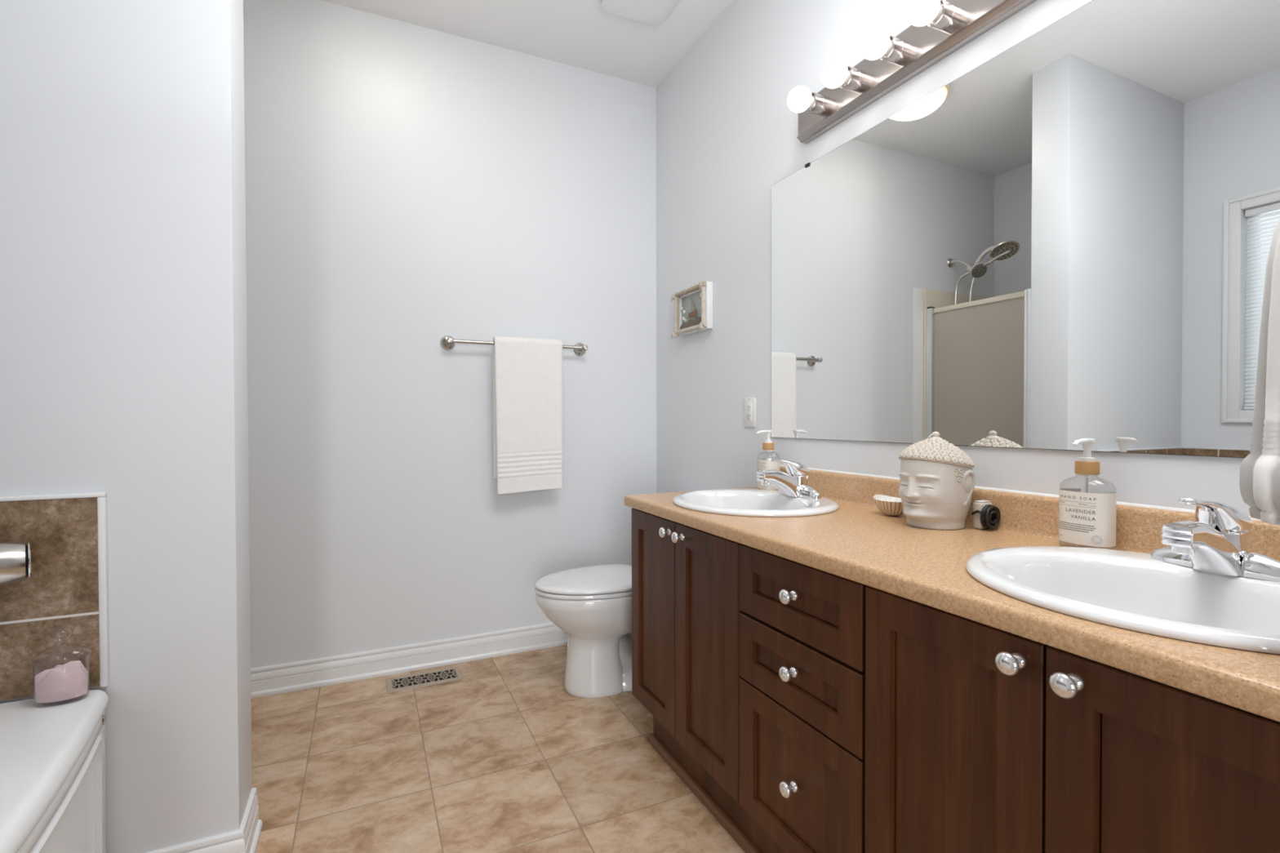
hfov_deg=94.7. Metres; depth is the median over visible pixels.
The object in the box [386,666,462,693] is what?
floor vent
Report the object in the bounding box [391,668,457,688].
grille
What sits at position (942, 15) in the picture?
bulb
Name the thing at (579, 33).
ceiling
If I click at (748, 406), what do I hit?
receptacle
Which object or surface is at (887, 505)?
shell dish
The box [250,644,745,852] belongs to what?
floor
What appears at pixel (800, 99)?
bulb
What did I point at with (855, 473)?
trim
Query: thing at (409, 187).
wall
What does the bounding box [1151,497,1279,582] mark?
faucet
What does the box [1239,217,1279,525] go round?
towel
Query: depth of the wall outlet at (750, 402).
2.24 m
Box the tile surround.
[0,492,108,701]
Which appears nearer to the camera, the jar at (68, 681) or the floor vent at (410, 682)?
the jar at (68, 681)
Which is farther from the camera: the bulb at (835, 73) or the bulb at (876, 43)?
the bulb at (835, 73)
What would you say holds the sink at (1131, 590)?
in the countertop
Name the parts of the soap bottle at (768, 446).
pump stem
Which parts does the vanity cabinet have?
door, knob, knob, shoe moulding, door, knob, knob, knob, drawer, drawer, drawer, door, knob, knob, door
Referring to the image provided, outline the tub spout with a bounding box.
[0,541,31,586]
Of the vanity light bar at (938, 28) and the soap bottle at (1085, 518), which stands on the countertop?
the soap bottle at (1085, 518)
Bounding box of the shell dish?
[872,494,903,515]
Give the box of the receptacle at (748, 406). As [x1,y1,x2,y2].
[746,404,751,421]
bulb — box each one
[786,85,830,115]
[820,58,866,92]
[859,26,910,65]
[906,0,961,32]
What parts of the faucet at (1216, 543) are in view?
spout, lever handle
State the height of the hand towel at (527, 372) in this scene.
0.685 m
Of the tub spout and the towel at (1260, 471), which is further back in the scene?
the tub spout
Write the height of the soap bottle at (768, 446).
0.214 m
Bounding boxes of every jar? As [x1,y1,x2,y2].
[30,626,91,706]
[897,431,975,529]
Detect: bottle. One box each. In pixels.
[755,430,780,489]
[1058,438,1116,549]
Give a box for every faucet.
[756,457,821,498]
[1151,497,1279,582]
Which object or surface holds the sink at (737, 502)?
in the countertop
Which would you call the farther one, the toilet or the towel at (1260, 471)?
the toilet
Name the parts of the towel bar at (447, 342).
post, post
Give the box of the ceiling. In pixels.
[323,0,732,87]
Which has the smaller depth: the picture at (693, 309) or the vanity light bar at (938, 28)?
the vanity light bar at (938, 28)
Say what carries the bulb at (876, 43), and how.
attached to the vanity light bar at (938, 28)
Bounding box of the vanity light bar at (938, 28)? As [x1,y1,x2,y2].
[786,0,1036,143]
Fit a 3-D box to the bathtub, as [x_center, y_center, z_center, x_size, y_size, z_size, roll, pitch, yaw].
[-1.133,0.812,0.427,0.830,0.490,1.513,0,1,-25]
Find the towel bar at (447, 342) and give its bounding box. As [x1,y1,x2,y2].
[440,335,587,355]
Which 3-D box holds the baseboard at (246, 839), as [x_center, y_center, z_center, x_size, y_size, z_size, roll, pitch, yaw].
[-1.044,0.991,1.400,0.224,0.107,0.192,0,1,-25]
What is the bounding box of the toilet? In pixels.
[534,564,631,697]
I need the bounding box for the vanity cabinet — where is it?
[631,507,1279,852]
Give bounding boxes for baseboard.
[146,787,262,852]
[250,622,568,698]
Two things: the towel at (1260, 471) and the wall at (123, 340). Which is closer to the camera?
the towel at (1260, 471)
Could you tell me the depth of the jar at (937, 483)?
1.33 m
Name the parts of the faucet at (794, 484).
spout, lever handle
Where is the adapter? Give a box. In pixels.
[971,500,1000,529]
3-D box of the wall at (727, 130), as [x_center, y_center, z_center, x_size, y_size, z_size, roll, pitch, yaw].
[0.974,-0.318,1.201,0.120,2.719,3.963,0,1,-25]
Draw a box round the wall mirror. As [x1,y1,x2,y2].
[771,0,1279,457]
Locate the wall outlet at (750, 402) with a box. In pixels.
[744,397,755,427]
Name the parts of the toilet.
seat, lid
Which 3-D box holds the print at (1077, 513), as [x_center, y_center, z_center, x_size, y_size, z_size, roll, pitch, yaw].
[0.837,0.173,1.132,0.007,0.080,0.067,0,1,-21]
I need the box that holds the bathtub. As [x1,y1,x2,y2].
[0,689,108,852]
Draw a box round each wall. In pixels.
[0,0,252,852]
[243,0,657,668]
[655,0,1249,515]
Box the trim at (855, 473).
[780,464,1259,519]
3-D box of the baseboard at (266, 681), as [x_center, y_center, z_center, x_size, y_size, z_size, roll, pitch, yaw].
[-0.745,0.974,2.589,1.798,0.107,0.022,0,1,-25]
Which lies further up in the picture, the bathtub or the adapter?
the adapter
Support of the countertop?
on the vanity cabinet
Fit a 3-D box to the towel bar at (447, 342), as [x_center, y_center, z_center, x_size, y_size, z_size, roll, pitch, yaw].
[-0.541,-0.363,2.634,0.662,0.062,0.084,0,1,-25]
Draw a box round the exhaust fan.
[600,0,679,26]
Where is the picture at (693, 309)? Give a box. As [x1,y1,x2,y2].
[671,279,712,339]
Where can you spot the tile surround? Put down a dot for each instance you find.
(67, 587)
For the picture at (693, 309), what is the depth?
2.58 m
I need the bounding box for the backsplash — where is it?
[774,466,1279,560]
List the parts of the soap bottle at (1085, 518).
pump stem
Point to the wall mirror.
(1067, 239)
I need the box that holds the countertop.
[624,466,1279,722]
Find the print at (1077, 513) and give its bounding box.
[1058,495,1096,534]
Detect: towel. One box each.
[493,336,562,493]
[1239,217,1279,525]
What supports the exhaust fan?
attached to the ceiling
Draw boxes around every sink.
[672,488,839,516]
[965,546,1279,654]
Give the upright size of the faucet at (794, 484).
0.121 m
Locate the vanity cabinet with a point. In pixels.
(808, 709)

